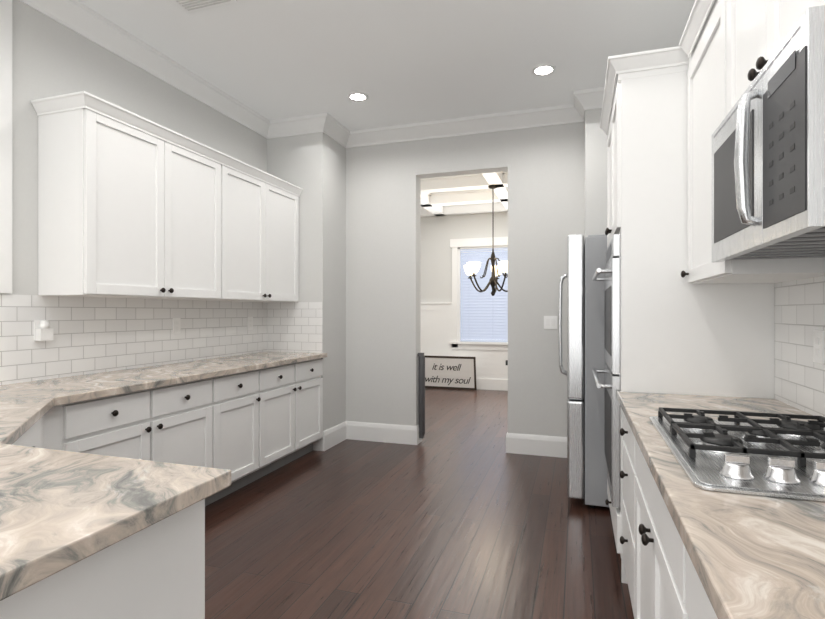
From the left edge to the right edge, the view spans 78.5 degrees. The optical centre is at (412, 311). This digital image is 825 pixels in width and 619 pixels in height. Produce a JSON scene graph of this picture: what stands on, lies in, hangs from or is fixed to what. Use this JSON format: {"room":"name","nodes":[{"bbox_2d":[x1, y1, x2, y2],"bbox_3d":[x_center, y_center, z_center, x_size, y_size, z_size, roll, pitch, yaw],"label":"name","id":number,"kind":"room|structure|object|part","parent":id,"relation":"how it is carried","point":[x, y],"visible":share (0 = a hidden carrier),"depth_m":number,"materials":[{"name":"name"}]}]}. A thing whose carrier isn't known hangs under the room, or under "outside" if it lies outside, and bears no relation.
{"room":"kitchen","nodes":[
{"label":"kitchen","id":0,"kind":"room"},
{"bbox_2d":[0,0,266,294],"bbox_3d":[-2.376,-0.257,2.144,0.150,3.100,5.800,0,0,18],"label":"wall","id":1,"kind":"structure","parent":0,"point":[51,57],"depth_m":2.93,"materials":[{"name":"grey paint"}]},
{"bbox_2d":[0,0,11,293],"bbox_3d":[-2.140,-0.877,2.589,0.022,1.560,0.152,0,0,18],"label":"upper cabinet","id":2,"kind":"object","parent":1,"relation":"attached to","point":[5,146],"depth_m":2.63,"materials":[{"name":"white wood"}]},
{"bbox_2d":[32,91,231,302],"bbox_3d":[-1.733,-0.625,3.300,0.350,1.065,1.156,0,0,18],"label":"upper cabinet","id":3,"kind":"object","parent":1,"relation":"attached to","point":[130,206],"depth_m":2.96,"materials":[{"name":"white wood"}]},
{"bbox_2d":[19,0,270,138],"bbox_3d":[-2.261,-1.738,2.107,0.092,0.135,5.800,0,0,18],"label":"crown molding","id":4,"kind":"structure","parent":1,"relation":"attached to","point":[78,17],"depth_m":3.44,"materials":[{"name":"white wood"}]},
{"bbox_2d":[232,159,299,302],"bbox_3d":[-1.416,-0.625,4.272,0.350,1.065,1.154,0,0,18],"label":"upper cabinet","id":5,"kind":"object","parent":1,"relation":"attached to","point":[265,208],"depth_m":4.23,"materials":[{"name":"white wood"}]},
{"bbox_2d":[323,421,566,457],"bbox_3d":[-0.823,1.203,1.973,2.910,0.180,6.440,0,0,18],"label":"baseboard","id":6,"kind":"structure","parent":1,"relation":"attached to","point":[542,445],"depth_m":4.91,"materials":[{"name":"white wood"}]},
{"bbox_2d":[77,0,694,192],"bbox_3d":[0.106,-1.857,3.542,5.200,0.100,10.300,0,0,18],"label":"ceiling","id":7,"kind":"structure","parent":0,"point":[400,62],"depth_m":3.45,"materials":[{"name":"paint"}]},
{"bbox_2d":[170,0,236,12],"bbox_3d":[-1.212,-1.799,2.890,0.360,0.016,0.180,0,0,18],"label":"ceiling vent","id":8,"kind":"object","parent":7,"relation":"in","point":[187,6],"visible":1,"depth_m":2.94,"materials":[{"name":"grey paint"}]},
{"bbox_2d":[347,92,367,101],"bbox_3d":[-0.457,-1.802,4.219,0.175,0.010,0.188,0,0,18],"label":"recessed light","id":9,"kind":"object","parent":7,"relation":"in","point":[354,96],"depth_m":4.23,"materials":[{"name":"white"}]},
{"bbox_2d":[421,171,507,216],"bbox_3d":[1.106,-1.726,6.603,4.940,0.159,3.600,0,0,18],"label":"coffer","id":10,"kind":"object","parent":7,"relation":"attached to","point":[456,202],"visible":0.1,"depth_m":7.48,"materials":[{"name":"white paint"}]},
{"bbox_2d":[464,185,507,295],"bbox_3d":[1.062,-0.926,6.630,0.827,1.438,0.795,0,0,18],"label":"chandelier","id":11,"kind":"object","parent":10,"relation":"hanging from","point":[471,268],"visible":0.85,"depth_m":6.58,"materials":[{"name":"brown metal"}]},
{"bbox_2d":[532,64,555,75],"bbox_3d":[0.975,-1.802,3.751,0.169,0.010,0.185,0,0,18],"label":"recessed light","id":12,"kind":"object","parent":7,"relation":"in","point":[543,69],"depth_m":3.76,"materials":[{"name":"white"}]},
{"bbox_2d":[205,388,633,618],"bbox_3d":[0.106,1.353,3.542,5.200,0.120,10.300,0,0,18],"label":"floor","id":13,"kind":"structure","parent":0,"point":[457,512],"depth_m":2.92,"materials":[{"name":"brown wood"}]},
{"bbox_2d":[0,495,215,618],"bbox_3d":[-0.974,0.855,0.989,0.773,0.875,0.735,0,0,18],"label":"base cabinet","id":14,"kind":"object","parent":13,"relation":"on","point":[159,573],"depth_m":1.02,"materials":[{"name":"white wood"}]},
{"bbox_2d":[0,351,326,602],"bbox_3d":[-1.046,0.399,2.655,2.058,0.039,3.998,0,0,18],"label":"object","id":15,"kind":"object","parent":14,"relation":"on","point":[89,464],"depth_m":2.41,"materials":[{"name":"beige stone"}]},
{"bbox_2d":[216,491,223,500],"bbox_3d":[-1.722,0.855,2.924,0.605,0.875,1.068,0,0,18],"label":"toe kick","id":16,"kind":"object","parent":13,"relation":"on","point":[221,495],"depth_m":3.49,"materials":[{"name":"grey wood"}]},
{"bbox_2d":[224,471,267,496],"bbox_3d":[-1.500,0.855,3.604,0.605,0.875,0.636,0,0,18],"label":"toe kick","id":17,"kind":"object","parent":13,"relation":"on","point":[262,473],"depth_m":3.75,"materials":[{"name":"grey wood"}]},
{"bbox_2d":[268,447,312,473],"bbox_3d":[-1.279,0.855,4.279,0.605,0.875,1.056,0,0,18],"label":"toe kick","id":18,"kind":"object","parent":13,"relation":"on","point":[270,469],"depth_m":4.32,"materials":[{"name":"grey wood"}]},
{"bbox_2d":[424,355,476,389],"bbox_3d":[0.560,1.013,8.473,1.020,0.556,0.113,0,0,18],"label":"sign frame","id":19,"kind":"object","parent":13,"relation":"on","point":[451,372],"visible":0.98,"depth_m":8.44,"materials":[{"name":"brown wood"}]},
{"bbox_2d":[558,234,608,507],"bbox_3d":[1.545,0.391,3.645,0.944,1.805,0.910,0,0,18],"label":"refrigerator","id":20,"kind":"object","parent":13,"relation":"on","point":[586,474],"visible":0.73,"depth_m":3.31,"materials":[{"name":"silver metal"}]},
{"bbox_3d":[1.133,0.093,3.780,0.076,0.761,0.114,0,0,18],"label":"handle","id":21,"kind":"part","parent":20,"relation":"part of","materials":[{"name":"silver metal"}]},
{"bbox_3d":[1.213,0.360,3.754,0.104,1.745,0.910,0,0,18],"label":"door","id":22,"kind":"part","parent":20,"relation":"part of","materials":[{"name":"silver metal"}]},
{"bbox_2d":[605,479,619,553],"bbox_3d":[1.413,1.128,2.731,0.630,0.330,0.854,0,0,18],"label":"base cabinet","id":23,"kind":"object","parent":13,"relation":"on","point":[614,511],"depth_m":2.52,"materials":[{"name":"white wood"}]},
{"bbox_2d":[592,233,619,509],"bbox_3d":[1.365,0.288,2.747,0.709,1.340,0.810,0,0,18],"label":"double wall oven","id":24,"kind":"object","parent":23,"relation":"in","point":[611,370],"visible":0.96,"depth_m":2.49,"materials":[{"name":"silver metal"}]},
{"bbox_2d":[620,412,627,583],"bbox_3d":[1.201,0.855,2.017,0.625,0.875,0.616,0,0,18],"label":"base cabinet","id":25,"kind":"object","parent":13,"relation":"on","point":[623,423],"depth_m":2.30,"materials":[{"name":"white wood"}]},
{"bbox_2d":[628,432,667,618],"bbox_3d":[0.973,0.855,1.319,0.625,0.875,0.988,0,0,18],"label":"base cabinet","id":26,"kind":"object","parent":13,"relation":"on","point":[647,518],"depth_m":1.63,"materials":[{"name":"white wood"}]},
{"bbox_2d":[617,392,824,618],"bbox_3d":[0.883,0.399,1.078,0.648,0.039,2.598,0,0,18],"label":"countertop","id":27,"kind":"structure","parent":26,"relation":"on","point":[750,556],"depth_m":0.88,"materials":[{"name":"beige stone"}]},
{"bbox_2d":[649,407,824,501],"bbox_3d":[0.977,0.350,1.356,0.535,0.057,0.765,0,0,18],"label":"gas cooktop","id":28,"kind":"object","parent":27,"relation":"in","point":[742,453],"visible":1,"depth_m":1.28,"materials":[{"name":"silver metal"}]},
{"bbox_2d":[668,520,711,618],"bbox_3d":[0.763,0.855,0.675,0.625,0.875,0.638,0,0,18],"label":"base cabinet","id":29,"kind":"object","parent":13,"relation":"on","point":[685,598],"depth_m":1.04,"materials":[{"name":"white wood"}]},
{"bbox_2d":[267,108,611,450],"bbox_3d":[0.454,-0.257,4.607,5.200,3.100,0.640,0,0,18],"label":"wall","id":30,"kind":"structure","parent":0,"point":[360,243],"depth_m":4.77,"materials":[{"name":"grey paint"}]},
{"bbox_2d":[271,113,334,137],"bbox_3d":[-1.032,-1.738,4.708,0.572,0.135,0.092,0,0,18],"label":"crown molding","id":31,"kind":"structure","parent":30,"relation":"attached to","point":[323,122],"depth_m":4.71,"materials":[{"name":"white wood"}]},
{"bbox_2d":[329,119,350,145],"bbox_3d":[-0.728,-1.738,4.867,0.092,0.135,0.360,0,0,18],"label":"crown molding","id":32,"kind":"structure","parent":30,"relation":"attached to","point":[341,135],"depth_m":4.94,"materials":[{"name":"white wood"}]},
{"bbox_2d":[418,353,507,438],"bbox_3d":[0.475,0.823,4.845,0.883,0.840,0.085,0,0,18],"label":"baby gate","id":33,"kind":"object","parent":30,"relation":"attached to","point":[421,395],"visible":0.9,"depth_m":4.96,"materials":[{"name":"grey plastic"}]},
{"bbox_2d":[343,104,584,147],"bbox_3d":[0.399,-1.738,4.746,2.310,0.135,0.110,0,0,18],"label":"crown molding","id":34,"kind":"structure","parent":30,"relation":"attached to","point":[561,114],"depth_m":4.72,"materials":[{"name":"white wood"}]},
{"bbox_2d":[544,316,556,328],"bbox_3d":[1.237,0.093,4.524,0.116,0.116,0.010,0,0,18],"label":"switch plate","id":35,"kind":"object","parent":30,"relation":"attached to","point":[550,322],"visible":1,"depth_m":4.52,"materials":[{"name":"white plastic"}]},
{"bbox_2d":[571,85,615,115],"bbox_3d":[1.687,-1.738,4.055,0.752,0.135,0.102,0,0,18],"label":"crown molding","id":36,"kind":"structure","parent":30,"relation":"attached to","point":[586,99],"depth_m":4.13,"materials":[{"name":"white wood"}]},
{"bbox_2d":[421,212,507,341],"bbox_3d":[1.683,-0.257,8.366,5.200,3.100,0.150,0,0,18],"label":"wall","id":37,"kind":"structure","parent":0,"point":[438,233],"depth_m":8.65,"materials":[{"name":"grey paint"}]},
{"bbox_2d":[421,302,507,390],"bbox_3d":[1.653,0.560,8.276,4.900,1.465,0.040,0,0,18],"label":"wainscoting","id":38,"kind":"structure","parent":37,"relation":"attached to","point":[436,340],"depth_m":8.61,"materials":[{"name":"white wood"}]},
{"bbox_2d":[450,237,507,350],"bbox_3d":[1.348,-0.302,8.439,1.440,1.870,0.220,0,0,18],"label":"window","id":39,"kind":"structure","parent":37,"relation":"in","point":[456,245],"depth_m":8.56,"materials":[{"name":"white wood"}]},
{"bbox_2d":[460,247,507,341],"bbox_3d":[1.350,-0.283,8.443,1.110,1.563,0.062,0,0,18],"label":"window blinds","id":40,"kind":"object","parent":39,"relation":"attached to","point":[484,316],"visible":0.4,"depth_m":8.49,"materials":[{"name":"white plastic"}]},
{"bbox_2d":[604,56,683,251],"bbox_3d":[1.413,-0.772,2.731,0.630,0.770,0.854,0,0,18],"label":"upper cabinet","id":41,"kind":"object","parent":0,"relation":"attached to","point":[645,128],"depth_m":2.37,"materials":[{"name":"white wood"}]},
{"bbox_2d":[684,0,824,287],"bbox_3d":[1.329,-0.642,1.964,0.350,1.030,0.636,0,0,18],"label":"upper cabinet","id":42,"kind":"object","parent":0,"relation":"attached to","point":[702,58],"depth_m":2.05,"materials":[{"name":"white wood"}]},
{"bbox_2d":[720,0,824,123],"bbox_3d":[1.110,-0.882,1.294,0.350,0.550,0.770,0,0,18],"label":"upper cabinet","id":43,"kind":"object","parent":0,"relation":"attached to","point":[751,31],"depth_m":1.52,"materials":[{"name":"white wood"}]},
{"bbox_2d":[712,5,824,261],"bbox_3d":[1.065,-0.386,1.309,0.443,0.434,0.762,0,0,18],"label":"over-the-range microwave","id":44,"kind":"object","parent":43,"relation":"attached to","point":[768,168],"visible":1,"depth_m":1.17,"materials":[{"name":"silver metal"}]},
{"bbox_2d":[813,329,824,363],"bbox_3d":[1.447,0.123,1.800,0.009,0.116,0.072,0,0,18],"label":"outlet plate","id":45,"kind":"object","parent":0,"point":[818,334],"depth_m":1.79,"materials":[{"name":"white plastic"}]}
]}

